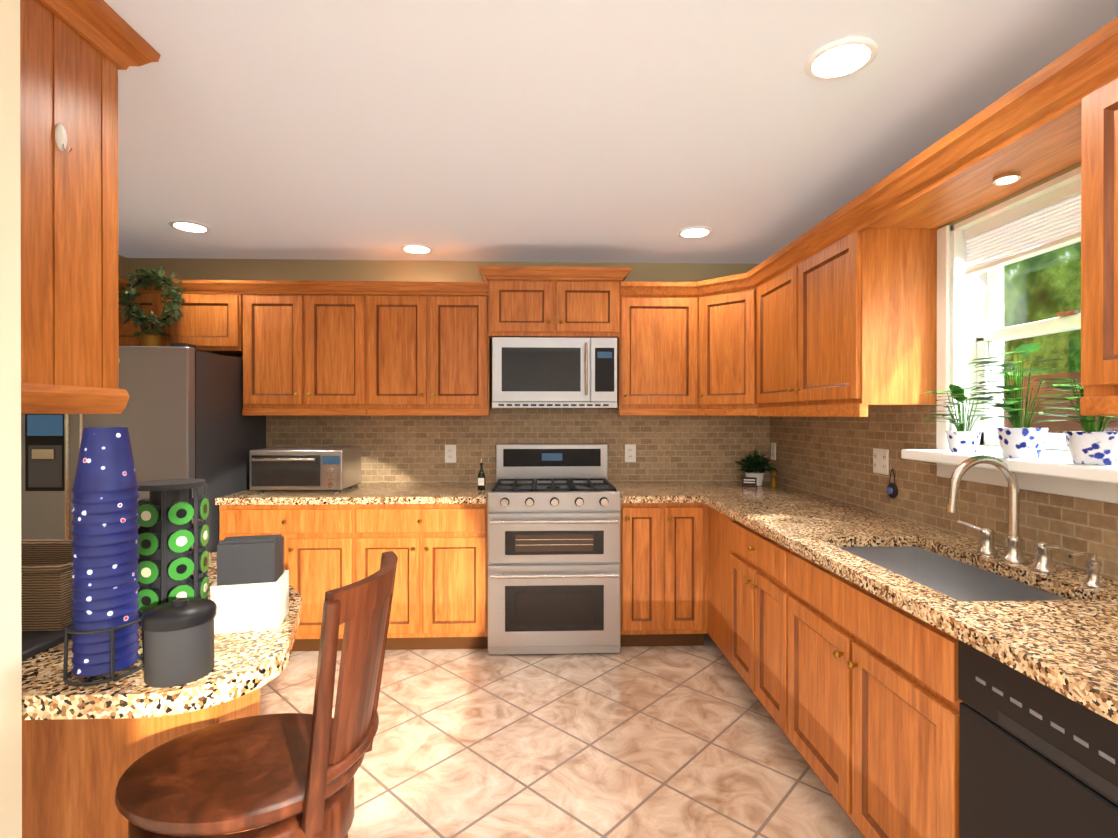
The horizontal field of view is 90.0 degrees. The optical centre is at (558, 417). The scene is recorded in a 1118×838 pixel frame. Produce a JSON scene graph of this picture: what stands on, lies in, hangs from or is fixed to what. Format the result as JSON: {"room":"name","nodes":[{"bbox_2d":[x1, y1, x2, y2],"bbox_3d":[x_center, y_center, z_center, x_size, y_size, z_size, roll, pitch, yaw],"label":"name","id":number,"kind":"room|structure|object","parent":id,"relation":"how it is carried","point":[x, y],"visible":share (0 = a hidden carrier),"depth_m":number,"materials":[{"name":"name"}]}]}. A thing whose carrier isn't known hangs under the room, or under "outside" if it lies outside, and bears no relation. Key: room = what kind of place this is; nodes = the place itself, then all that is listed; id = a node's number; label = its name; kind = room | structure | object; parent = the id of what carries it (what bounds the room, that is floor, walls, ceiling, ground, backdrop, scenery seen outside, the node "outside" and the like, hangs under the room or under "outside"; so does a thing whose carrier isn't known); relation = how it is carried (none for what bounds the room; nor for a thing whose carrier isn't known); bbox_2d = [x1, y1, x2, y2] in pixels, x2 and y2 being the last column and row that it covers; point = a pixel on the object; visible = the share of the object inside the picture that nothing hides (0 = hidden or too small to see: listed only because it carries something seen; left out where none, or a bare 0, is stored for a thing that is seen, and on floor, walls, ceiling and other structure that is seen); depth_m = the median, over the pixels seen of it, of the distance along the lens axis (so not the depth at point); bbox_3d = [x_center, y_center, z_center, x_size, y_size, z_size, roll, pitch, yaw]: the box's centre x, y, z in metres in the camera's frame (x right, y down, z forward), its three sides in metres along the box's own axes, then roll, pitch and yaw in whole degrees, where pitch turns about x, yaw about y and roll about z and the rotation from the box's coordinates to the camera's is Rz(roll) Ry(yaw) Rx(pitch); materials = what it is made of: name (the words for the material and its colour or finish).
{"room":"kitchen","nodes":[
{"label":"kitchen","id":0,"kind":"room"},
{"bbox_2d":[0,0,21,837],"bbox_3d":[-0.908,0.155,-0.065,0.128,2.440,1.950,0,0,-2],"label":"wall","id":1,"kind":"structure","parent":0,"point":[10,559],"depth_m":0.89,"materials":[{"name":"beige paint"}]},
{"bbox_2d":[118,255,126,278],"bbox_3d":[-2.880,0.153,0.583,0.150,2.440,6.380,0,0,-2],"label":"wall","id":2,"kind":"structure","parent":0,"point":[122,267],"depth_m":3.73,"materials":[{"name":"beige paint"}]},
{"bbox_2d":[20,0,131,395],"bbox_3d":[-1.501,-0.573,1.417,0.533,0.988,0.340,0,0,-2],"label":"upper cabinet","id":3,"kind":"object","parent":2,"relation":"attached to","point":[76,56],"depth_m":1.41,"materials":[{"name":"brown wood"}]},
{"bbox_2d":[55,123,71,152],"bbox_3d":[-1.218,-0.690,1.382,0.028,0.071,0.032,0,0,-2],"label":"hook","id":4,"kind":"object","parent":3,"relation":"attached to","point":[61,136],"visible":0.98,"depth_m":1.38,"materials":[{"name":"white plastic"}]},
{"bbox_2d":[127,258,758,358],"bbox_3d":[-0.667,0.145,3.925,5.100,2.440,0.150,0,0,-2],"label":"wall","id":5,"kind":"structure","parent":0,"point":[317,270],"depth_m":3.83,"materials":[{"name":"beige paint"}]},
{"bbox_2d":[118,279,241,355],"bbox_3d":[-2.445,-0.627,3.613,0.916,0.425,0.330,0,0,-2],"label":"upper cabinet","id":6,"kind":"object","parent":5,"relation":"attached to","point":[211,311],"depth_m":3.46,"materials":[{"name":"brown wood"}]},
{"bbox_2d":[238,280,365,409],"bbox_3d":[-1.593,-0.447,3.642,0.765,0.786,0.330,0,0,-2],"label":"upper cabinet","id":7,"kind":"object","parent":5,"relation":"attached to","point":[354,348],"depth_m":3.48,"materials":[{"name":"brown wood"}]},
{"bbox_2d":[366,281,492,409],"bbox_3d":[-0.829,-0.447,3.669,0.765,0.786,0.330,0,0,-2],"label":"upper cabinet","id":8,"kind":"object","parent":5,"relation":"attached to","point":[428,347],"depth_m":3.51,"materials":[{"name":"brown wood"}]},
{"bbox_2d":[266,408,769,482],"bbox_3d":[-0.715,0.199,3.845,4.400,0.546,0.008,0,0,-2],"label":"wall tile","id":9,"kind":"structure","parent":5,"relation":"attached to","point":[402,449],"depth_m":3.86,"materials":[{"name":"beige tile"}]},
{"bbox_2d":[445,445,455,462],"bbox_3d":[-0.744,0.251,3.835,0.076,0.122,0.012,0,0,-2],"label":"electrical outlet","id":10,"kind":"object","parent":9,"relation":"attached to","point":[450,453],"visible":1,"depth_m":3.83,"materials":[{"name":"white plastic"}]},
{"bbox_2d":[625,444,635,461],"bbox_3d":[0.495,0.250,3.877,0.076,0.122,0.012,0,0,-2],"label":"electrical outlet","id":11,"kind":"object","parent":9,"relation":"attached to","point":[630,452],"visible":1,"depth_m":3.88,"materials":[{"name":"white plastic"}]},
{"bbox_2d":[486,266,621,341],"bbox_3d":[-0.033,-0.712,3.655,0.816,0.418,0.410,0,0,-2],"label":"upper cabinet","id":12,"kind":"object","parent":5,"relation":"attached to","point":[522,301],"depth_m":3.45,"materials":[{"name":"brown wood"}]},
{"bbox_2d":[492,337,616,408],"bbox_3d":[-0.031,-0.278,3.639,0.778,0.437,0.444,0,0,-2],"label":"microwave","id":13,"kind":"object","parent":12,"relation":"attached to","point":[554,372],"visible":1,"depth_m":3.46,"materials":[{"name":"silver metal"}]},
{"bbox_2d":[613,289,700,412],"bbox_3d":[0.631,-0.419,3.718,0.508,0.730,0.330,0,0,-2],"label":"upper cabinet","id":14,"kind":"object","parent":5,"relation":"attached to","point":[657,341],"depth_m":3.56,"materials":[{"name":"brown wood"}]},
{"bbox_2d":[260,634,863,837],"bbox_3d":[-0.561,1.423,0.815,5.100,0.100,6.680,0,0,-2],"label":"floor","id":15,"kind":"structure","parent":0,"point":[661,742],"depth_m":2.29,"materials":[{"name":"tile"}]},
{"bbox_2d":[22,719,77,837],"bbox_3d":[-1.384,0.934,1.559,0.570,0.872,0.616,0,0,-2],"label":"base cabinet","id":16,"kind":"object","parent":15,"relation":"on","point":[73,770],"depth_m":1.26,"materials":[{"name":"brown wood"}]},
{"bbox_2d":[22,552,301,719],"bbox_3d":[-1.690,0.477,1.381,2.276,0.040,0.978,0,0,-2],"label":"countertop","id":17,"kind":"structure","parent":16,"relation":"on","point":[246,662],"depth_m":0.98,"materials":[{"name":"stone"}]},
{"bbox_2d":[22,626,72,660],"bbox_3d":[-1.201,0.448,1.222,0.390,0.018,0.380,0,0,-2],"label":"tray","id":18,"kind":"object","parent":17,"relation":"on","point":[34,643],"visible":0.06,"depth_m":1.10,"materials":[{"name":"black"}]},
{"bbox_2d":[21,539,138,630],"bbox_3d":[-1.204,0.371,1.266,0.365,0.133,0.268,0,0,-2],"label":"basket","id":19,"kind":"object","parent":18,"relation":"on","point":[46,584],"visible":0.27,"depth_m":1.15,"materials":[{"name":"wicker"}]},
{"bbox_2d":[63,610,143,685],"bbox_3d":[-0.813,0.410,1.004,0.118,0.091,0.118,0,0,-2],"label":"cup holder","id":20,"kind":"object","parent":17,"relation":"on","point":[66,673],"visible":0.71,"depth_m":0.96,"materials":[{"name":"black"}]},
{"bbox_2d":[71,427,139,676],"bbox_3d":[-0.813,0.232,1.004,0.095,0.426,0.095,0,0,-2],"label":"cups","id":21,"kind":"object","parent":20,"relation":"in","point":[104,554],"visible":1,"depth_m":0.97,"materials":[{"name":"plastic"}]},
{"bbox_2d":[137,479,208,625],"bbox_3d":[-0.903,0.304,1.298,0.155,0.306,0.153,0,0,-2],"label":"carousel","id":22,"kind":"object","parent":17,"relation":"on","point":[170,560],"visible":0.71,"depth_m":1.26,"materials":[{"name":"black metal"},{"name":"plastic"}]},
{"bbox_2d":[141,598,216,687],"bbox_3d":[-0.674,0.390,0.994,0.112,0.134,0.112,0,0,-2],"label":"canister","id":23,"kind":"object","parent":17,"relation":"on","point":[178,641],"visible":1,"depth_m":0.95,"materials":[{"name":"black metal"}]},
{"bbox_2d":[211,534,288,633],"bbox_3d":[-0.681,0.361,1.239,0.130,0.191,0.100,0,0,-14],"label":"storage box","id":24,"kind":"object","parent":17,"relation":"on","point":[250,589],"visible":0.94,"depth_m":1.20,"materials":[{"name":"white plastic"}]},
{"bbox_2d":[21,343,265,551],"bbox_3d":[-2.426,0.487,3.330,0.905,1.760,0.902,0,0,-2],"label":"fridge","id":25,"kind":"object","parent":15,"relation":"on","point":[180,416],"visible":0.17,"depth_m":2.95,"materials":[{"name":"grey metal"}]},
{"bbox_2d":[118,266,185,345],"bbox_3d":[-2.420,-0.647,3.308,0.392,0.505,0.190,0,0,-2],"label":"topiary","id":26,"kind":"object","parent":25,"relation":"on","point":[151,336],"visible":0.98,"depth_m":3.29,"materials":[{"name":"green plant"}]},
{"bbox_2d":[78,688,259,837],"bbox_3d":[-0.944,0.934,1.574,0.312,0.872,0.616,0,0,-2],"label":"base cabinet","id":27,"kind":"object","parent":15,"relation":"on","point":[107,748],"depth_m":1.27,"materials":[{"name":"brown wood"}]},
{"bbox_2d":[115,551,397,837],"bbox_3d":[-0.565,0.832,1.071,0.491,1.083,0.343,0,0,-2],"label":"stool","id":28,"kind":"object","parent":15,"relation":"on","point":[289,775],"visible":1,"depth_m":0.99,"materials":[{"name":"brown wood"}]},
{"bbox_2d":[219,504,354,650],"bbox_3d":[-1.559,0.930,3.489,0.759,0.872,0.644,0,0,-2],"label":"base cabinet","id":29,"kind":"object","parent":15,"relation":"on","point":[319,540],"depth_m":3.18,"materials":[{"name":"brown wood"}]},
{"bbox_2d":[355,504,487,649],"bbox_3d":[-0.800,0.930,3.515,0.760,0.872,0.644,0,0,-2],"label":"base cabinet","id":30,"kind":"object","parent":15,"relation":"on","point":[440,594],"depth_m":3.20,"materials":[{"name":"brown wood"}]},
{"bbox_2d":[215,483,495,504],"bbox_3d":[-1.179,0.472,3.489,1.519,0.040,0.670,0,0,-2],"label":"countertop","id":31,"kind":"structure","parent":30,"relation":"on","point":[414,493],"depth_m":3.23,"materials":[{"name":"stone"}]},
{"bbox_2d":[249,447,360,491],"bbox_3d":[-1.578,0.324,3.495,0.550,0.255,0.410,0,0,-2],"label":"toaster oven","id":32,"kind":"object","parent":31,"relation":"on","point":[336,469],"visible":1,"depth_m":3.33,"materials":[{"name":"silver metal"}]},
{"bbox_2d":[478,457,484,489],"bbox_3d":[-0.482,0.351,3.477,0.048,0.200,0.048,0,0,-2],"label":"oil bottle","id":33,"kind":"object","parent":31,"relation":"on","point":[481,479],"visible":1,"depth_m":3.46,"materials":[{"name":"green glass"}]},
{"bbox_2d":[487,444,620,654],"bbox_3d":[-0.036,0.775,3.493,0.762,1.182,0.741,0,0,-2],"label":"range","id":34,"kind":"object","parent":15,"relation":"on","point":[553,510],"visible":1,"depth_m":3.18,"materials":[{"name":"silver metal"}]},
{"bbox_2d":[620,503,667,646],"bbox_3d":[0.469,0.930,3.558,0.248,0.872,0.645,0,0,-2],"label":"base cabinet","id":35,"kind":"object","parent":15,"relation":"on","point":[643,526],"depth_m":3.24,"materials":[{"name":"brown wood"}]},
{"bbox_2d":[668,503,707,645],"bbox_3d":[0.711,0.930,3.567,0.236,0.872,0.645,0,0,-2],"label":"base cabinet","id":36,"kind":"object","parent":15,"relation":"on","point":[687,522],"depth_m":3.25,"materials":[{"name":"brown wood"}]},
{"bbox_2d":[610,482,697,502],"bbox_3d":[0.570,0.472,3.548,0.450,0.040,0.670,0,0,-2],"label":"countertop","id":37,"kind":"structure","parent":36,"relation":"on","point":[631,492],"depth_m":3.36,"materials":[{"name":"stone"}]},
{"bbox_2d":[708,506,723,653],"bbox_3d":[1.190,0.931,3.067,0.624,0.872,0.423,0,0,-2],"label":"base cabinet","id":38,"kind":"object","parent":15,"relation":"on","point":[715,518],"depth_m":3.11,"materials":[{"name":"brown wood"}]},
{"bbox_2d":[724,514,807,731],"bbox_3d":[1.198,0.932,2.524,0.645,0.872,0.662,0,0,-2],"label":"base cabinet","id":39,"kind":"object","parent":15,"relation":"on","point":[760,572],"depth_m":2.45,"materials":[{"name":"brown wood"}]},
{"bbox_2d":[678,482,1117,723],"bbox_3d":[1.194,0.476,1.994,0.691,0.040,3.820,0,0,-2],"label":"countertop","id":40,"kind":"structure","parent":39,"relation":"on","point":[1068,648],"depth_m":1.51,"materials":[{"name":"stone"}]},
{"bbox_2d":[741,477,757,486],"bbox_3d":[1.229,0.420,3.611,0.100,0.062,0.020,0,0,18],"label":"sign","id":41,"kind":"object","parent":40,"relation":"on","point":[749,481],"visible":1,"depth_m":3.60,"materials":[{"name":"brown wood"}]},
{"bbox_2d":[735,450,776,485],"bbox_3d":[1.314,0.333,3.714,0.281,0.236,0.284,0,0,-2],"label":"plant","id":42,"kind":"object","parent":40,"relation":"on","point":[750,462],"visible":0.98,"depth_m":3.67,"materials":[{"name":"green plant"}]},
{"bbox_2d":[771,473,776,486],"bbox_3d":[1.394,0.405,3.626,0.040,0.092,0.039,0,0,-2],"label":"figurine","id":43,"kind":"object","parent":40,"relation":"on","point":[773,482],"visible":1,"depth_m":3.62,"materials":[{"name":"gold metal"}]},
{"bbox_2d":[946,455,1063,572],"bbox_3d":[1.346,0.287,1.763,0.247,0.336,0.393,0,0,-2],"label":"faucet","id":44,"kind":"object","parent":40,"relation":"on","point":[1013,551],"visible":1,"depth_m":1.75,"materials":[{"name":"silver metal"}]},
{"bbox_2d":[1069,552,1103,587],"bbox_3d":[1.423,0.410,1.511,0.086,0.093,0.040,0,0,-2],"label":"soap dispenser","id":45,"kind":"object","parent":40,"relation":"on","point":[1093,564],"visible":1,"depth_m":1.50,"materials":[{"name":"silver metal"}]},
{"bbox_2d":[784,599,959,837],"bbox_3d":[1.225,1.043,1.748,0.645,0.655,0.892,0,0,-2],"label":"base cabinet","id":46,"kind":"object","parent":15,"relation":"on","point":[853,687],"depth_m":1.65,"materials":[{"name":"brown wood"}]},
{"bbox_2d":[808,595,962,702],"bbox_3d":[1.182,0.692,1.764,0.425,0.012,0.764,0,0,-2],"label":"trim","id":47,"kind":"structure","parent":46,"relation":"on","point":[821,605],"depth_m":1.53,"materials":[{"name":"brown wood"}]},
{"bbox_2d":[958,639,1117,837],"bbox_3d":[1.228,0.937,0.997,0.612,0.871,0.600,0,0,-2],"label":"dishwasher","id":48,"kind":"object","parent":15,"relation":"on","point":[1037,759],"visible":0.88,"depth_m":1.10,"materials":[{"name":"black metal"}]},
{"bbox_2d":[104,0,1117,263],"bbox_3d":[-0.561,-1.117,0.809,5.100,0.100,6.680,0,0,-2],"label":"ceiling","id":49,"kind":"structure","parent":0,"point":[556,130],"depth_m":2.00,"materials":[{"name":"white paint"}]},
{"bbox_2d":[169,220,210,232],"bbox_3d":[-2.072,-1.067,3.139,0.196,0.010,0.196,0,0,-2],"label":"recessed light","id":50,"kind":"object","parent":49,"relation":"in","point":[189,226],"visible":1,"depth_m":3.12,"materials":[{"name":"white glass"}]},
{"bbox_2d":[401,244,432,253],"bbox_3d":[-0.905,-1.068,3.559,0.196,0.010,0.196,0,0,-2],"label":"recessed light","id":51,"kind":"object","parent":49,"relation":"in","point":[416,249],"visible":1,"depth_m":3.54,"materials":[{"name":"white glass"}]},
{"bbox_2d":[678,226,711,238],"bbox_3d":[0.787,-1.067,3.237,0.196,0.010,0.196,0,0,-2],"label":"recessed light","id":52,"kind":"object","parent":49,"relation":"in","point":[694,232],"visible":0.98,"depth_m":3.22,"materials":[{"name":"white glass"}]},
{"bbox_2d":[805,37,877,80],"bbox_3d":[0.840,-1.063,1.668,0.196,0.010,0.196,0,0,-2],"label":"recessed light","id":53,"kind":"object","parent":49,"relation":"in","point":[842,58],"visible":1,"depth_m":1.65,"materials":[{"name":"white paint"}]},
{"bbox_2d":[838,547,915,581],"bbox_3d":[1.169,0.591,2.139,0.401,0.188,0.012,0,0,-2],"label":"sink","id":54,"kind":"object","parent":0,"relation":"attached to","point":[901,561],"depth_m":2.14,"materials":[{"name":"grey metal"}]},
{"bbox_2d":[808,559,957,694],"bbox_3d":[0.976,0.592,1.756,0.012,0.188,0.764,0,0,-2],"label":"drawer front","id":55,"kind":"structure","parent":0,"relation":"attached to","point":[929,648],"depth_m":1.53,"materials":[{"name":"brown wood"}]},
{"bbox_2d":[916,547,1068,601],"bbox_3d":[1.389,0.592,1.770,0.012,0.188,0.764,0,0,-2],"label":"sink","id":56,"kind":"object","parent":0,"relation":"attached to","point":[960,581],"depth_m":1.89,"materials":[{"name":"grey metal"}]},
{"bbox_2d":[938,162,1080,459],"bbox_3d":[1.687,0.152,0.889,0.200,2.440,6.080,0,0,-2],"label":"wall","id":57,"kind":"structure","parent":0,"point":[1049,178],"depth_m":1.89,"materials":[{"name":"beige paint"}]},
{"bbox_2d":[697,273,760,288],"bbox_3d":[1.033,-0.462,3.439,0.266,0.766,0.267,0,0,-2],"label":"crown molding","id":58,"kind":"structure","parent":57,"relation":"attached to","point":[745,276],"depth_m":3.32,"materials":[{"name":"brown wood"}]},
{"bbox_2d":[697,281,792,412],"bbox_3d":[1.188,-0.419,3.606,0.594,0.730,0.593,0,0,-2],"label":"upper cabinet","id":59,"kind":"object","parent":57,"relation":"attached to","point":[724,308],"depth_m":3.44,"materials":[{"name":"brown wood"}]},
{"bbox_2d":[753,217,944,408],"bbox_3d":[1.348,-0.417,2.783,0.331,0.730,1.058,0,0,-2],"label":"upper cabinet","id":60,"kind":"object","parent":57,"relation":"attached to","point":[834,314],"depth_m":2.28,"materials":[{"name":"brown wood"}]},
{"bbox_2d":[770,405,1117,580],"bbox_3d":[1.546,0.203,1.981,0.008,0.546,3.872,0,0,-2],"label":"wall tile","id":61,"kind":"structure","parent":57,"relation":"attached to","point":[829,457],"depth_m":2.40,"materials":[{"name":"brown tile"}]},
{"bbox_2d":[771,443,775,459],"bbox_3d":[1.474,0.235,3.844,0.009,0.118,0.072,0,0,-2],"label":"electrical outlet","id":62,"kind":"object","parent":61,"relation":"attached to","point":[773,451],"visible":0.98,"depth_m":3.84,"materials":[{"name":"white plastic"}]},
{"bbox_2d":[873,448,888,474],"bbox_3d":[1.515,0.208,2.634,0.009,0.118,0.115,0,0,-2],"label":"electrical outlet","id":63,"kind":"object","parent":61,"relation":"attached to","point":[880,461],"visible":1,"depth_m":2.62,"materials":[{"name":"white plastic"}]},
{"bbox_2d":[887,468,897,497],"bbox_3d":[1.512,0.301,2.544,0.019,0.138,0.072,0,0,-2],"label":"hanging ornament","id":64,"kind":"object","parent":61,"relation":"hanging from","point":[892,490],"visible":1,"depth_m":2.53,"materials":[{"name":"black"}]},
{"bbox_2d":[901,449,1117,503],"bbox_3d":[1.524,0.186,1.804,0.235,0.109,0.950,0,0,-2],"label":"window sill","id":65,"kind":"structure","parent":57,"relation":"attached to","point":[1069,478],"depth_m":1.72,"materials":[{"name":"white paint"}]},
{"bbox_2d":[917,384,1003,452],"bbox_3d":[1.463,0.005,2.041,0.258,0.249,0.205,0,0,-2],"label":"potted plant","id":66,"kind":"object","parent":65,"relation":"on","point":[961,439],"visible":0.94,"depth_m":2.02,"materials":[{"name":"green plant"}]},
{"bbox_2d":[961,343,1078,458],"bbox_3d":[1.462,-0.048,1.796,0.281,0.356,0.215,0,0,-2],"label":"potted plant","id":67,"kind":"object","parent":65,"relation":"on","point":[1017,440],"visible":0.96,"depth_m":1.77,"materials":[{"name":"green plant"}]},
{"bbox_2d":[1027,378,1117,464],"bbox_3d":[1.482,0.009,1.562,0.257,0.244,0.213,0,0,-2],"label":"potted plant","id":68,"kind":"object","parent":65,"relation":"on","point":[1090,445],"visible":0.67,"depth_m":1.54,"materials":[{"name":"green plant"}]},
{"bbox_2d":[936,167,1117,463],"bbox_3d":[1.647,-0.292,1.807,0.218,0.925,0.910,0,0,-2],"label":"window unit","id":69,"kind":"structure","parent":57,"relation":"in","point":[970,318],"depth_m":2.18,"materials":[{"name":"white paint"}]},
{"bbox_2d":[964,179,1080,275],"bbox_3d":[1.613,-0.639,1.805,0.045,0.179,0.750,0,0,-2],"label":"window blind","id":70,"kind":"object","parent":69,"relation":"attached to","point":[1047,222],"visible":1,"depth_m":1.90,"materials":[{"name":"white paint"}]},
{"bbox_2d":[1065,53,1117,404],"bbox_3d":[1.413,-0.413,0.863,0.331,0.730,0.950,0,0,-2],"label":"upper cabinet","id":71,"kind":"object","parent":57,"relation":"attached to","point":[1091,101],"depth_m":1.28,"materials":[{"name":"brown wood"}]},
{"bbox_2d":[993,171,1020,184],"bbox_3d":[1.407,-0.750,1.758,0.070,0.018,0.070,0,0,-2],"label":"light","id":72,"kind":"object","parent":71,"relation":"attached to","point":[1006,178],"visible":0.98,"depth_m":1.74,"materials":[{"name":"silver metal"}]},
{"label":"outside","id":73,"kind":"structure","parent":0,"visible":0},
{"bbox_2d":[1004,242,1117,433],"bbox_3d":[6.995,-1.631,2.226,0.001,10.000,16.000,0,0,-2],"label":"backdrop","id":74,"kind":"structure","parent":73,"point":[1069,302],"depth_m":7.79,"materials":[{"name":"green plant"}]}
]}

